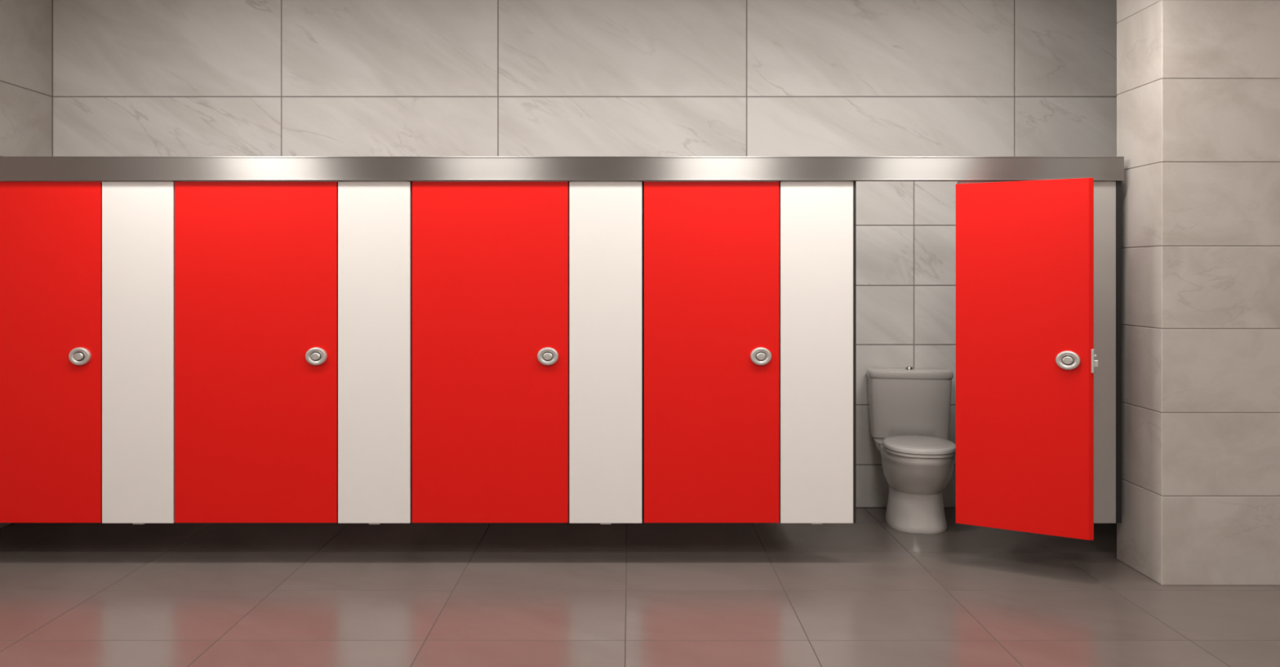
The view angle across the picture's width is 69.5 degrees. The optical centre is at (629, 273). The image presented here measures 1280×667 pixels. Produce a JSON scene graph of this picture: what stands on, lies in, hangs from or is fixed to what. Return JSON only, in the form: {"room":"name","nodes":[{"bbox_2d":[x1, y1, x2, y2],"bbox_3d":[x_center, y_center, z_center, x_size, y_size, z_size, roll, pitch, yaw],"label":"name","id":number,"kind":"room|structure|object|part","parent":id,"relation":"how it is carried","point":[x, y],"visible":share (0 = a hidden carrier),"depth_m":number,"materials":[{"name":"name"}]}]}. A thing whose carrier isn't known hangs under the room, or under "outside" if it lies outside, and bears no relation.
{"room":"public restroom","nodes":[
{"label":"public restroom","id":0,"kind":"room"},
{"bbox_2d":[0,0,52,528],"bbox_3d":[-3.970,-0.225,2.125,0.120,3.620,8.250,0,0,0],"label":"wall","id":1,"kind":"structure","parent":0,"point":[25,25],"depth_m":5.97,"materials":[{"name":"grey tile"}]},
{"bbox_2d":[52,0,1117,507],"bbox_3d":[-0.005,-0.225,6.310,8.010,3.620,0.120,0,0,0],"label":"wall","id":2,"kind":"structure","parent":0,"point":[131,77],"depth_m":6.25,"materials":[{"name":"grey tile"}]},
{"bbox_2d":[102,181,174,524],"bbox_3d":[-2.666,0.416,5.624,0.410,1.888,1.248,0,0,0],"label":"pilaster","id":3,"kind":"object","parent":2,"relation":"attached to","point":[138,217],"visible":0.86,"depth_m":5.00,"materials":[{"name":"white laminate"}]},
{"bbox_2d":[0,181,102,522],"bbox_3d":[-3.312,0.426,5.015,0.892,1.848,0.030,0,0,0],"label":"doors","id":4,"kind":"structure","parent":3,"relation":"attached to","point":[51,232],"depth_m":5.00,"materials":[{"name":"red laminate"}]},
{"bbox_2d":[68,346,91,365],"bbox_3d":[-2.975,0.448,4.991,0.116,0.098,0.018,0,0,0],"label":"rose","id":5,"kind":"object","parent":4,"relation":"attached to","point":[87,356],"visible":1,"depth_m":4.98,"materials":[{"name":"silver metal"}]},
{"bbox_2d":[73,352,83,359],"bbox_3d":[-2.975,0.448,4.980,0.051,0.039,0.010,0,0,0],"label":"indicator","id":6,"kind":"object","parent":5,"relation":"attached to","point":[78,356],"visible":1,"depth_m":4.98,"materials":[{"name":"silver metal"}]},
{"bbox_2d":[174,181,337,522],"bbox_3d":[-2.027,0.426,5.015,0.877,1.848,0.030,0,0,0],"label":"doors","id":7,"kind":"structure","parent":3,"relation":"attached to","point":[256,262],"depth_m":5.00,"materials":[{"name":"red laminate"}]},
{"bbox_2d":[305,346,327,365],"bbox_3d":[-1.697,0.448,4.991,0.116,0.098,0.018,0,0,0],"label":"rose","id":8,"kind":"object","parent":7,"relation":"attached to","point":[323,353],"visible":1,"depth_m":4.98,"materials":[{"name":"silver metal"}]},
{"bbox_2d":[310,352,319,359],"bbox_3d":[-1.697,0.448,4.980,0.051,0.039,0.010,0,0,0],"label":"indicator","id":9,"kind":"object","parent":8,"relation":"attached to","point":[315,356],"visible":1,"depth_m":4.98,"materials":[{"name":"silver metal"}]},
{"bbox_2d":[310,351,320,360],"bbox_3d":[-1.697,0.448,4.985,0.058,0.049,0.003,0,0,0],"label":"ring","id":10,"kind":"object","parent":8,"relation":"attached to","point":[313,352],"depth_m":4.98,"materials":[{"name":"silver metal"}]},
{"bbox_2d":[337,181,412,524],"bbox_3d":[-1.386,0.416,5.624,0.414,1.888,1.248,0,0,0],"label":"pilaster","id":11,"kind":"object","parent":2,"relation":"attached to","point":[375,218],"visible":0.82,"depth_m":5.00,"materials":[{"name":"white laminate"}]},
{"bbox_2d":[568,181,644,524],"bbox_3d":[-0.132,0.416,5.624,0.418,1.888,1.248,0,0,0],"label":"pilaster","id":12,"kind":"object","parent":2,"relation":"attached to","point":[606,219],"visible":0.98,"depth_m":5.00,"materials":[{"name":"white laminate"}]},
{"bbox_2d":[412,181,568,522],"bbox_3d":[-0.758,0.426,5.015,0.845,1.848,0.030,0,0,0],"label":"doors","id":13,"kind":"structure","parent":12,"relation":"attached to","point":[490,259],"depth_m":5.00,"materials":[{"name":"red laminate"}]},
{"bbox_2d":[537,346,558,365],"bbox_3d":[-0.444,0.448,4.991,0.116,0.098,0.018,0,0,0],"label":"rose","id":14,"kind":"object","parent":13,"relation":"attached to","point":[542,351],"visible":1,"depth_m":4.98,"materials":[{"name":"silver metal"}]},
{"bbox_2d":[542,351,553,360],"bbox_3d":[-0.444,0.448,4.985,0.058,0.049,0.003,0,0,0],"label":"ring","id":15,"kind":"object","parent":14,"relation":"attached to","point":[545,352],"depth_m":4.98,"materials":[{"name":"silver metal"}]},
{"bbox_2d":[542,352,552,359],"bbox_3d":[-0.444,0.448,4.980,0.051,0.039,0.010,0,0,0],"label":"indicator","id":16,"kind":"object","parent":14,"relation":"attached to","point":[547,356],"visible":1,"depth_m":4.98,"materials":[{"name":"silver metal"}]},
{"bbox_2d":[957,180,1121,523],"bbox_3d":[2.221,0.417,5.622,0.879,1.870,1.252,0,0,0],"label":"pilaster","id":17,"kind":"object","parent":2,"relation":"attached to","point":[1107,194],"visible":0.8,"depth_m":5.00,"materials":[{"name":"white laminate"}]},
{"bbox_2d":[0,156,1124,181],"bbox_3d":[-0.622,-0.566,5.004,6.572,0.129,0.052,0,0,0],"label":"header rail","id":18,"kind":"object","parent":17,"relation":"on","point":[11,168],"visible":1,"depth_m":4.98,"materials":[{"name":"silver metal"}]},
{"bbox_2d":[955,177,1093,540],"bbox_3d":[2.060,0.433,4.845,0.667,1.834,0.034,0,0,30],"label":"doors","id":19,"kind":"structure","parent":17,"relation":"attached to","point":[1024,250],"depth_m":4.82,"materials":[{"name":"red laminate"}]},
{"bbox_2d":[1055,350,1080,369],"bbox_3d":[2.236,0.443,4.715,0.116,0.098,0.018,0,0,30],"label":"rose","id":20,"kind":"object","parent":19,"relation":"attached to","point":[1076,357],"visible":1,"depth_m":4.71,"materials":[{"name":"silver metal"}]},
{"bbox_2d":[1061,355,1074,364],"bbox_3d":[2.233,0.443,4.709,0.058,0.049,0.002,0,0,30],"label":"ring","id":21,"kind":"object","parent":20,"relation":"attached to","point":[1064,356],"visible":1,"depth_m":4.71,"materials":[{"name":"silver metal"}]},
{"bbox_2d":[1062,356,1073,364],"bbox_3d":[2.230,0.443,4.705,0.051,0.039,0.010,0,0,30],"label":"indicator","id":22,"kind":"object","parent":20,"relation":"attached to","point":[1066,360],"depth_m":4.70,"materials":[{"name":"grey metal"}]},
{"bbox_2d":[1091,349,1094,373],"bbox_3d":[2.346,0.443,4.681,0.013,0.120,0.030,0,0,30],"label":"latch plate","id":23,"kind":"object","parent":19,"relation":"attached to","point":[1092,350],"visible":1,"depth_m":4.67,"materials":[{"name":"silver metal"}]},
{"bbox_3d":[2.346,0.443,4.681,0.013,0.120,0.030,0,0,30],"label":"plate","id":24,"kind":"part","parent":23,"relation":"part of","materials":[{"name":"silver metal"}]},
{"bbox_2d":[0,507,1279,666],"bbox_3d":[-0.005,1.635,2.125,8.010,0.100,8.450,0,0,0],"label":"floor","id":25,"kind":"structure","parent":0,"point":[868,592],"depth_m":4.53,"materials":[{"name":"grey tile"}]},
{"bbox_2d":[866,366,955,533],"bbox_3d":[1.808,1.101,5.836,0.540,0.968,0.754,0,0,8],"label":"toilet","id":26,"kind":"object","parent":25,"relation":"on","point":[909,406],"visible":1,"depth_m":5.83,"materials":[{"name":"white ceramic"}]},
{"bbox_3d":[1.846,0.882,6.107,0.524,0.405,0.198,0,0,8],"label":"tank","id":27,"kind":"part","parent":26,"relation":"part of","materials":[{"name":"white ceramic"}]},
{"bbox_3d":[1.846,0.658,6.104,0.540,0.053,0.212,0,0,8],"label":"tank lid","id":28,"kind":"part","parent":26,"relation":"part of","materials":[{"name":"white ceramic"}]},
{"bbox_3d":[1.792,1.056,5.720,0.434,0.035,0.520,0,0,8],"label":"seat lid","id":29,"kind":"part","parent":26,"relation":"part of","materials":[{"name":"white plastic"}]},
{"bbox_2d":[1116,0,1279,585],"bbox_3d":[3.301,-0.225,4.910,1.198,3.620,0.440,0,0,0],"label":"wall","id":30,"kind":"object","parent":25,"relation":"on","point":[1198,81],"depth_m":4.69,"materials":[{"name":"beige tile"}]},
{"bbox_2d":[779,180,856,524],"bbox_3d":[1.014,0.416,5.623,0.420,1.888,1.250,0,0,0],"label":"pilaster","id":31,"kind":"object","parent":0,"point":[818,219],"visible":0.88,"depth_m":5.00,"materials":[{"name":"white laminate"}]},
{"bbox_2d":[644,181,779,522],"bbox_3d":[0.442,0.426,5.015,0.733,1.848,0.030,0,0,0],"label":"doors","id":32,"kind":"structure","parent":31,"relation":"attached to","point":[712,248],"depth_m":5.00,"materials":[{"name":"red laminate"}]},
{"bbox_2d":[750,346,771,365],"bbox_3d":[0.708,0.448,4.991,0.116,0.098,0.018,0,0,0],"label":"rose","id":33,"kind":"object","parent":32,"relation":"attached to","point":[753,355],"visible":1,"depth_m":4.98,"materials":[{"name":"silver metal"}]},
{"bbox_2d":[756,352,765,359],"bbox_3d":[0.708,0.448,4.980,0.051,0.039,0.010,0,0,0],"label":"indicator","id":34,"kind":"object","parent":33,"relation":"attached to","point":[761,356],"visible":1,"depth_m":4.98,"materials":[{"name":"silver metal"}]},
{"bbox_2d":[755,351,766,360],"bbox_3d":[0.708,0.448,4.985,0.058,0.049,0.003,0,0,0],"label":"ring","id":35,"kind":"object","parent":33,"relation":"attached to","point":[759,352],"depth_m":4.98,"materials":[{"name":"silver metal"}]},
{"bbox_2d":[1093,360,1098,367],"bbox_3d":[2.358,0.456,4.673,0.022,0.035,0.014,0,0,30],"label":"latch bolt","id":36,"kind":"object","parent":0,"point":[1095,362],"depth_m":4.67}
]}

